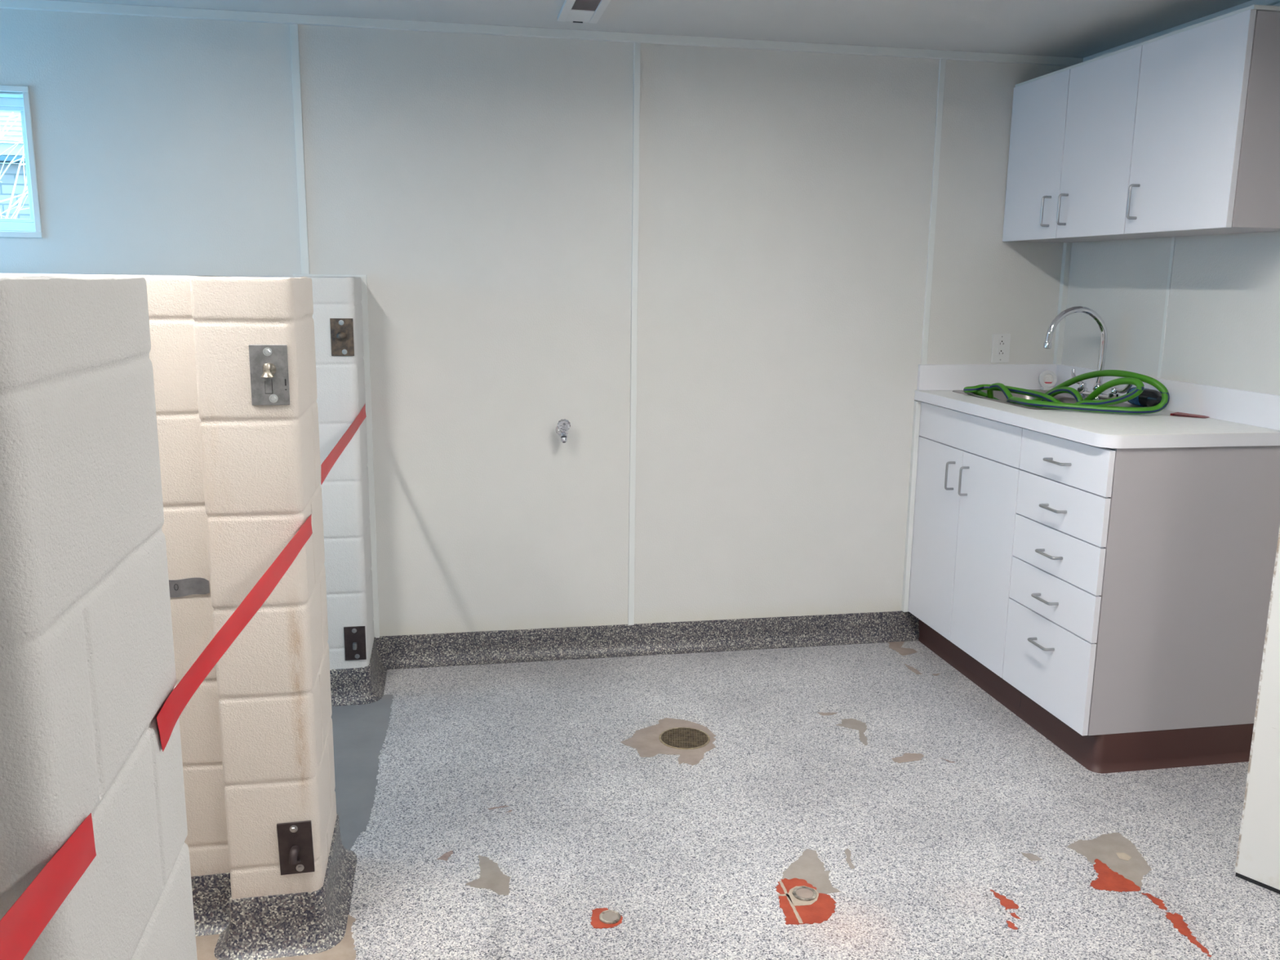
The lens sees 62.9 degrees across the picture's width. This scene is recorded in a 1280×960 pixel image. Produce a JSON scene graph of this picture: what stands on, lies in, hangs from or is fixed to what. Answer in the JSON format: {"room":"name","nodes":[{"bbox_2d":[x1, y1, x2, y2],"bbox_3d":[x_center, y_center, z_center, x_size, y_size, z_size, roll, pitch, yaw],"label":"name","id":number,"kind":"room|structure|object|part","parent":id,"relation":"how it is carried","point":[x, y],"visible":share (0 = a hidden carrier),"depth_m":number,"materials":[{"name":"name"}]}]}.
{"room":"animal kennel room","nodes":[
{"label":"animal kennel room","id":0,"kind":"room"},
{"bbox_2d":[0,8,1069,635],"bbox_3d":[-0.793,-0.465,4.035,5.494,2.407,0.150,-1,11,-10],"label":"wall","id":1,"kind":"structure","parent":0,"point":[480,186],"depth_m":4.05,"materials":[{"name":"white paint"}]},
{"bbox_2d":[0,84,43,237],"bbox_3d":[-2.574,-1.089,3.571,0.992,0.500,0.160,-1,11,-10],"label":"window","id":2,"kind":"structure","parent":1,"relation":"in","point":[32,227],"depth_m":3.62,"materials":[{"name":"white"}]},
{"bbox_3d":[-2.581,-1.097,3.609,0.884,0.392,0.030,-1,11,-10],"label":"sash","id":3,"kind":"part","parent":2,"relation":"part of","materials":[{"name":"white plastic"}]},
{"bbox_2d":[289,23,309,274],"bbox_3d":[-1.215,-1.167,3.737,0.028,0.867,0.009,-1,11,-10],"label":"trim","id":4,"kind":"structure","parent":1,"relation":"attached to","point":[294,33],"depth_m":3.73,"materials":[{"name":"white plastic"}]},
{"bbox_2d":[293,274,366,277],"bbox_3d":[-1.135,-0.748,3.830,0.260,0.009,0.015,-1,11,-10],"label":"trim","id":5,"kind":"structure","parent":1,"relation":"attached to","point":[305,275],"depth_m":3.83,"materials":[{"name":"white plastic"}]},
{"bbox_2d":[360,277,379,638],"bbox_3d":[-1.028,-0.067,3.984,0.026,1.398,0.013,-1,11,-10],"label":"trim","id":6,"kind":"structure","parent":1,"relation":"attached to","point":[363,280],"depth_m":3.97,"materials":[{"name":"white plastic"}]},
{"bbox_2d":[0,0,1083,66],"bbox_3d":[-0.763,-1.617,3.730,5.194,0.030,0.021,-1,11,-10],"label":"trim","id":7,"kind":"structure","parent":1,"relation":"attached to","point":[36,5],"depth_m":3.78,"materials":[{"name":"white"}]},
{"bbox_2d":[555,418,570,443],"bbox_3d":[-0.298,-0.193,4.053,0.051,0.093,0.097,-1,11,-10],"label":"valve","id":8,"kind":"object","parent":1,"relation":"attached to","point":[562,427],"visible":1,"depth_m":4.02,"materials":[{"name":"silver metal"}]},
{"bbox_2d":[560,432,567,443],"bbox_3d":[-0.294,-0.164,4.037,0.029,0.041,0.040,-1,11,-10],"label":"spout","id":9,"kind":"object","parent":8,"relation":"attached to","point":[563,436],"depth_m":4.03,"materials":[{"name":"silver metal"}]},
{"bbox_3d":[-0.292,-0.210,4.022,0.051,0.047,0.042,-1,11,-10],"label":"knob","id":10,"kind":"part","parent":8,"relation":"part of","materials":[{"name":"silver metal"}]},
{"bbox_2d":[627,42,640,625],"bbox_3d":[-0.024,-0.512,4.090,0.024,2.257,0.009,-1,11,-10],"label":"trim","id":11,"kind":"structure","parent":1,"relation":"attached to","point":[637,53],"depth_m":4.07,"materials":[{"name":"white plastic"}]},
{"bbox_2d":[376,610,919,669],"bbox_3d":[0.098,0.654,4.318,2.307,0.124,0.047,-1,11,-10],"label":"baseboard","id":12,"kind":"structure","parent":1,"relation":"attached to","point":[532,645],"depth_m":4.31,"materials":[{"name":"grey stone"}]},
{"bbox_2d":[901,400,920,612],"bbox_3d":[1.147,0.119,4.427,0.021,0.910,0.023,-1,11,-10],"label":"trim","id":13,"kind":"structure","parent":1,"relation":"attached to","point":[917,408],"depth_m":4.42,"materials":[{"name":"white plastic"}]},
{"bbox_2d":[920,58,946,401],"bbox_3d":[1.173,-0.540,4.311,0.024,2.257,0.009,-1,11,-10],"label":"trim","id":14,"kind":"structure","parent":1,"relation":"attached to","point":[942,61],"depth_m":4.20,"materials":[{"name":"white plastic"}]},
{"bbox_2d":[991,333,1010,362],"bbox_3d":[1.508,-0.551,4.372,0.080,0.120,0.010,-1,11,-10],"label":"wall outlet","id":15,"kind":"object","parent":1,"relation":"attached to","point":[1001,342],"visible":1,"depth_m":4.37,"materials":[{"name":"white plastic"}]},
{"bbox_2d":[996,340,1005,356],"bbox_3d":[1.509,-0.550,4.370,0.035,0.068,0.004,-1,11,-10],"label":"socket","id":16,"kind":"object","parent":15,"relation":"attached to","point":[1001,344],"depth_m":4.37,"materials":[{"name":"white plastic"}]},
{"bbox_2d":[1053,242,1071,364],"bbox_3d":[1.772,-1.075,4.313,0.025,1.192,0.025,-1,11,-10],"label":"trim","id":17,"kind":"structure","parent":1,"relation":"attached to","point":[1067,247],"depth_m":4.37,"materials":[{"name":"white plastic"}]},
{"bbox_2d":[52,0,1251,57],"bbox_3d":[-0.160,-1.058,0.543,5.494,0.114,6.900,-1,11,-10],"label":"ceiling","id":18,"kind":"structure","parent":0,"point":[1077,28],"depth_m":3.60,"materials":[{"name":"white paint"}]},
{"bbox_2d":[195,640,1279,959],"bbox_3d":[-0.190,1.396,1.012,5.494,0.102,6.900,-1,11,-10],"label":"floor","id":19,"kind":"structure","parent":0,"point":[492,811],"depth_m":2.96,"materials":[{"name":"stone"}]},
{"bbox_2d":[0,275,197,959],"bbox_3d":[-1.666,0.573,0.931,2.394,1.512,0.520,-1,11,-10],"label":"wall","id":20,"kind":"structure","parent":19,"relation":"on","point":[87,666],"depth_m":0.98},
{"bbox_2d":[0,813,96,959],"bbox_3d":[-0.389,0.386,0.400,0.007,0.149,1.168,-1,11,-11],"label":"ribbon","id":21,"kind":"object","parent":20,"relation":"attached to","point":[26,919],"visible":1,"depth_m":0.84,"materials":[{"name":"red fabric"}]},
{"bbox_2d":[0,273,356,959],"bbox_3d":[-1.901,0.318,2.249,2.424,1.512,0.467,-1,11,-10],"label":"wall","id":22,"kind":"structure","parent":19,"relation":"on","point":[240,479],"depth_m":2.30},
{"bbox_2d":[168,577,209,597],"bbox_3d":[-1.062,0.240,2.314,0.206,0.044,0.005,-1,11,-10],"label":"tape","id":23,"kind":"object","parent":22,"relation":"attached to","point":[189,586],"visible":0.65,"depth_m":2.33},
{"bbox_2d":[156,513,312,751],"bbox_3d":[-0.639,0.192,1.770,0.009,0.082,1.196,-1,11,-9],"label":"ribbon","id":24,"kind":"object","parent":22,"relation":"attached to","point":[173,707],"visible":1,"depth_m":1.52,"materials":[{"name":"red fabric"}]},
{"bbox_2d":[248,344,289,405],"bbox_3d":[-0.764,-0.215,2.154,0.075,0.124,0.029,-1,11,-10],"label":"latch plate","id":25,"kind":"object","parent":22,"relation":"attached to","point":[268,363],"visible":1,"depth_m":2.16,"materials":[{"name":"metal"}]},
{"bbox_2d":[276,820,315,875],"bbox_3d":[-0.775,0.835,2.350,0.074,0.125,0.041,-3,11,-10],"label":"latch plate","id":26,"kind":"object","parent":22,"relation":"attached to","point":[295,847],"visible":1,"depth_m":2.36,"materials":[{"name":"metal"}]},
{"bbox_2d":[0,272,386,706],"bbox_3d":[-2.156,0.052,3.622,2.434,1.513,0.433,-1,11,-10],"label":"wall","id":27,"kind":"structure","parent":19,"relation":"on","point":[340,380],"depth_m":3.68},
{"bbox_2d":[329,318,354,355],"bbox_3d":[-1.010,-0.483,3.547,0.075,0.126,0.032,-1,11,-10],"label":"latch plate","id":28,"kind":"object","parent":27,"relation":"attached to","point":[342,342],"visible":1,"depth_m":3.55,"materials":[{"name":"metal"}]},
{"bbox_2d":[320,403,366,484],"bbox_3d":[-0.904,-0.138,3.252,0.008,0.057,1.362,-1,11,-10],"label":"ribbon","id":29,"kind":"object","parent":27,"relation":"attached to","point":[326,465],"visible":1,"depth_m":3.02,"materials":[{"name":"red fabric"}]},
{"bbox_2d":[343,626,366,660],"bbox_3d":[-1.022,0.589,3.751,0.074,0.125,0.028,-1,11,-10],"label":"latch plate","id":30,"kind":"object","parent":27,"relation":"attached to","point":[355,636],"visible":1,"depth_m":3.76,"materials":[{"name":"metal"}]},
{"bbox_2d":[599,910,620,924],"bbox_3d":[-0.072,1.054,2.526,0.052,0.005,0.052,-1,11,-10],"label":"pipe","id":31,"kind":"object","parent":19,"relation":"on","point":[609,917],"visible":1,"depth_m":2.52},
{"bbox_2d":[658,727,710,749],"bbox_3d":[0.150,0.869,3.522,0.172,0.006,0.172,-1,11,-10],"label":"floor drain","id":32,"kind":"object","parent":19,"relation":"on","point":[680,738],"visible":1,"depth_m":3.51,"materials":[{"name":"gold metal"}]},
{"bbox_2d":[792,886,816,901],"bbox_3d":[0.414,1.040,2.632,0.060,0.005,0.060,-1,11,-10],"label":"pipe","id":33,"kind":"object","parent":19,"relation":"on","point":[802,893],"visible":1,"depth_m":2.63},
{"bbox_2d":[907,401,1279,773],"bbox_3d":[1.561,0.291,3.874,0.655,1.038,1.300,-1,11,-10],"label":"base cabinet","id":34,"kind":"object","parent":19,"relation":"on","point":[1115,602],"visible":0.98,"depth_m":3.33,"materials":[{"name":"grey laminate"}]},
{"bbox_3d":[1.202,0.227,4.258,0.018,0.760,0.391,-1,11,-10],"label":"door","id":35,"kind":"part","parent":34,"relation":"part of","materials":[{"name":"white laminate"}]},
{"bbox_3d":[1.204,-0.016,4.068,0.037,0.113,0.009,-1,11,-10],"label":"handle","id":36,"kind":"part","parent":34,"relation":"part of","materials":[{"name":"silver metal"}]},
{"bbox_3d":[1.224,0.005,3.961,0.037,0.113,0.009,-1,11,-10],"label":"handle","id":37,"kind":"part","parent":34,"relation":"part of","materials":[{"name":"silver metal"}]},
{"bbox_3d":[1.275,0.301,3.874,0.018,0.760,0.396,-1,11,-10],"label":"door","id":38,"kind":"part","parent":34,"relation":"part of","materials":[{"name":"white laminate"}]},
{"bbox_3d":[1.327,0.544,3.472,0.037,0.009,0.113,-1,11,-10],"label":"handle","id":39,"kind":"part","parent":34,"relation":"part of","materials":[{"name":"silver metal"}]},
{"bbox_3d":[1.329,0.392,3.442,0.037,0.009,0.113,-1,11,-10],"label":"handle","id":40,"kind":"part","parent":34,"relation":"part of","materials":[{"name":"silver metal"}]},
{"bbox_3d":[1.331,0.242,3.414,0.037,0.009,0.113,-1,11,-10],"label":"handle","id":41,"kind":"part","parent":34,"relation":"part of","materials":[{"name":"silver metal"}]},
{"bbox_3d":[1.353,0.610,3.489,0.018,0.300,0.485,-1,11,-10],"label":"drawer","id":42,"kind":"part","parent":34,"relation":"part of","materials":[{"name":"white laminate"}]},
{"bbox_3d":[1.333,0.092,3.385,0.037,0.009,0.113,-1,11,-10],"label":"handle","id":43,"kind":"part","parent":34,"relation":"part of","materials":[{"name":"silver metal"}]},
{"bbox_3d":[1.356,0.385,3.446,0.018,0.148,0.485,-1,11,-10],"label":"drawer","id":44,"kind":"part","parent":34,"relation":"part of","materials":[{"name":"white laminate"}]},
{"bbox_3d":[1.334,-0.059,3.356,0.037,0.009,0.113,-1,11,-10],"label":"handle","id":45,"kind":"part","parent":34,"relation":"part of","materials":[{"name":"silver metal"}]},
{"bbox_3d":[1.358,0.235,3.417,0.018,0.148,0.485,-1,11,-10],"label":"drawer","id":46,"kind":"part","parent":34,"relation":"part of","materials":[{"name":"white laminate"}]},
{"bbox_3d":[1.360,0.085,3.388,0.018,0.151,0.485,-1,11,-10],"label":"drawer","id":47,"kind":"part","parent":34,"relation":"part of","materials":[{"name":"white laminate"}]},
{"bbox_3d":[1.362,-0.062,3.360,0.018,0.141,0.485,-1,11,-10],"label":"drawer","id":48,"kind":"part","parent":34,"relation":"part of","materials":[{"name":"white laminate"}]},
{"bbox_3d":[1.595,0.739,3.967,0.574,0.124,1.300,-1,11,-10],"label":"vinyl skirting","id":49,"kind":"part","parent":34,"relation":"part of","materials":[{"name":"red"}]},
{"bbox_2d":[914,364,1279,448],"bbox_3d":[1.575,-0.292,3.769,0.642,0.146,1.294,-1,11,-10],"label":"countertop","id":50,"kind":"structure","parent":34,"relation":"on","point":[1237,417],"depth_m":3.51,"materials":[{"name":"laminate"}]},
{"bbox_3d":[1.707,-0.416,4.380,0.075,0.084,0.035,-1,11,-10],"label":"round dial","id":51,"kind":"part","parent":50,"relation":"part of","materials":[{"name":"white plastic"}]},
{"bbox_2d":[951,389,1144,409],"bbox_3d":[1.558,-0.233,4.064,0.460,0.169,0.640,-1,11,-10],"label":"sink","id":52,"kind":"object","parent":50,"relation":"in","point":[1064,397],"visible":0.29,"depth_m":4.14,"materials":[{"name":"silver metal"}]},
{"bbox_2d":[963,369,1169,413],"bbox_3d":[1.533,-0.299,3.899,0.360,0.250,0.791,-2,11,-14],"label":"garden hose","id":53,"kind":"object","parent":50,"relation":"on","point":[1046,400],"visible":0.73,"depth_m":3.71,"materials":[{"name":"green rubber"}]},
{"bbox_2d":[1043,306,1132,399],"bbox_3d":[1.654,-0.478,3.959,0.266,0.354,0.386,-1,11,-10],"label":"gooseneck faucet","id":54,"kind":"object","parent":50,"relation":"on","point":[1082,389],"visible":0.79,"depth_m":3.95,"materials":[{"name":"silver metal"}]},
{"bbox_3d":[1.652,-0.504,3.967,0.258,0.305,0.024,-1,11,-10],"label":"spout","id":55,"kind":"part","parent":54,"relation":"part of","materials":[{"name":"silver metal"}]},
{"bbox_3d":[1.732,-0.409,4.145,0.014,0.060,0.081,-1,11,-10],"label":"wing handle","id":56,"kind":"part","parent":54,"relation":"part of","materials":[{"name":"silver metal"}]},
{"bbox_3d":[1.759,-0.341,4.019,0.044,0.066,0.044,-1,11,-10],"label":"spout","id":57,"kind":"part","parent":54,"relation":"part of","materials":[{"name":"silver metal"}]},
{"bbox_3d":[1.785,-0.347,3.865,0.014,0.057,0.108,-1,11,-10],"label":"wing handle","id":58,"kind":"part","parent":54,"relation":"part of","materials":[{"name":"silver metal"}]},
{"bbox_2d":[1126,386,1161,406],"bbox_3d":[1.842,-0.298,3.794,0.068,0.066,0.172,-1,11,-10],"label":"bottle","id":59,"kind":"object","parent":50,"relation":"on","point":[1148,397],"visible":0.6,"depth_m":3.77,"materials":[{"name":"black"}]},
{"bbox_2d":[1169,412,1208,417],"bbox_3d":[1.876,-0.221,3.564,0.119,0.008,0.052,9,13,36],"label":"folded card","id":60,"kind":"object","parent":50,"relation":"on","point":[1179,414],"visible":1,"depth_m":3.56,"materials":[{"name":"red"}]},
{"bbox_3d":[1.706,0.346,3.265,0.595,0.914,0.018,-1,11,-10],"label":"panel","id":61,"kind":"part","parent":34,"relation":"part of","materials":[{"name":"grey laminate"}]},
{"bbox_2d":[1061,3,1279,395],"bbox_3d":[2.451,0.105,1.263,0.150,2.407,6.600,-1,11,-10],"label":"wall","id":62,"kind":"structure","parent":0,"point":[1223,327],"depth_m":3.67,"materials":[{"name":"white paint"}]},
{"bbox_2d":[1002,4,1279,242],"bbox_3d":[1.732,-1.160,3.638,0.338,0.611,1.273,-1,11,-10],"label":"upper cabinet","id":63,"kind":"object","parent":62,"relation":"attached to","point":[1176,133],"visible":1,"depth_m":3.36,"materials":[{"name":"grey laminate"}]},
{"bbox_3d":[1.531,-1.234,4.044,0.019,0.599,0.385,-1,11,-10],"label":"door","id":64,"kind":"part","parent":63,"relation":"part of","materials":[{"name":"white laminate"}]},
{"bbox_3d":[1.527,-1.012,3.942,0.037,0.113,0.009,-1,11,-10],"label":"handle","id":65,"kind":"part","parent":63,"relation":"part of","materials":[{"name":"silver metal"}]},
{"bbox_3d":[1.547,-0.992,3.835,0.037,0.113,0.009,-1,11,-10],"label":"handle","id":66,"kind":"part","parent":63,"relation":"part of","materials":[{"name":"silver metal"}]},
{"bbox_3d":[1.604,-1.160,3.660,0.019,0.599,0.401,-1,11,-10],"label":"door","id":67,"kind":"part","parent":63,"relation":"part of","materials":[{"name":"white laminate"}]},
{"bbox_3d":[1.621,-0.916,3.443,0.037,0.113,0.009,-1,11,-10],"label":"handle","id":68,"kind":"part","parent":63,"relation":"part of","materials":[{"name":"silver metal"}]},
{"bbox_3d":[1.756,-1.455,3.586,0.293,0.012,1.273,-1,11,-10],"label":"rail","id":69,"kind":"part","parent":63,"relation":"part of","materials":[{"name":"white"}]},
{"bbox_3d":[1.684,-1.078,3.235,0.019,0.599,0.472,-1,11,-10],"label":"door","id":70,"kind":"part","parent":63,"relation":"part of","materials":[{"name":"white laminate"}]},
{"bbox_2d":[1156,236,1175,377],"bbox_3d":[1.898,-0.956,3.700,0.005,1.192,0.016,-1,11,-10],"label":"trim","id":71,"kind":"structure","parent":62,"relation":"attached to","point":[1173,238],"depth_m":3.76,"materials":[{"name":"white plastic"}]},
{"bbox_2d":[1083,0,1279,62],"bbox_3d":[2.385,-1.059,1.015,0.021,0.030,6.580,-1,11,-10],"label":"trim","id":72,"kind":"structure","parent":62,"relation":"attached to","point":[1269,2],"depth_m":3.60,"materials":[{"name":"white"}]},
{"bbox_2d":[1235,526,1279,893],"bbox_3d":[1.930,0.114,2.154,0.044,2.039,1.081,-8,14,-39],"label":"door","id":73,"kind":"structure","parent":62,"relation":"in","point":[1258,854],"depth_m":2.65,"materials":[{"name":"paint"}]},
{"label":"outside","id":74,"kind":"structure","parent":0,"visible":0},
{"bbox_3d":[-4.189,-0.180,9.792,17.000,0.100,11.600,-1,11,-10],"label":"ground","id":75,"kind":"structure","parent":74,"visible":0},
{"bbox_2d":[0,111,29,218],"bbox_3d":[-3.485,-1.295,5.823,2.571,3.602,2.388,1,11,4],"label":"bush","id":76,"kind":"object","parent":75,"relation":"on","point":[24,193],"visible":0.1,"depth_m":5.84,"materials":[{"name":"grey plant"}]},
{"bbox_2d":[0,111,30,218],"bbox_3d":[-5.056,-1.819,8.777,6.400,3.180,1.690,-1,11,-10],"label":"neighbouring building","id":77,"kind":"structure","parent":75,"relation":"on","point":[15,133],"depth_m":8.03,"materials":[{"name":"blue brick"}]}
]}

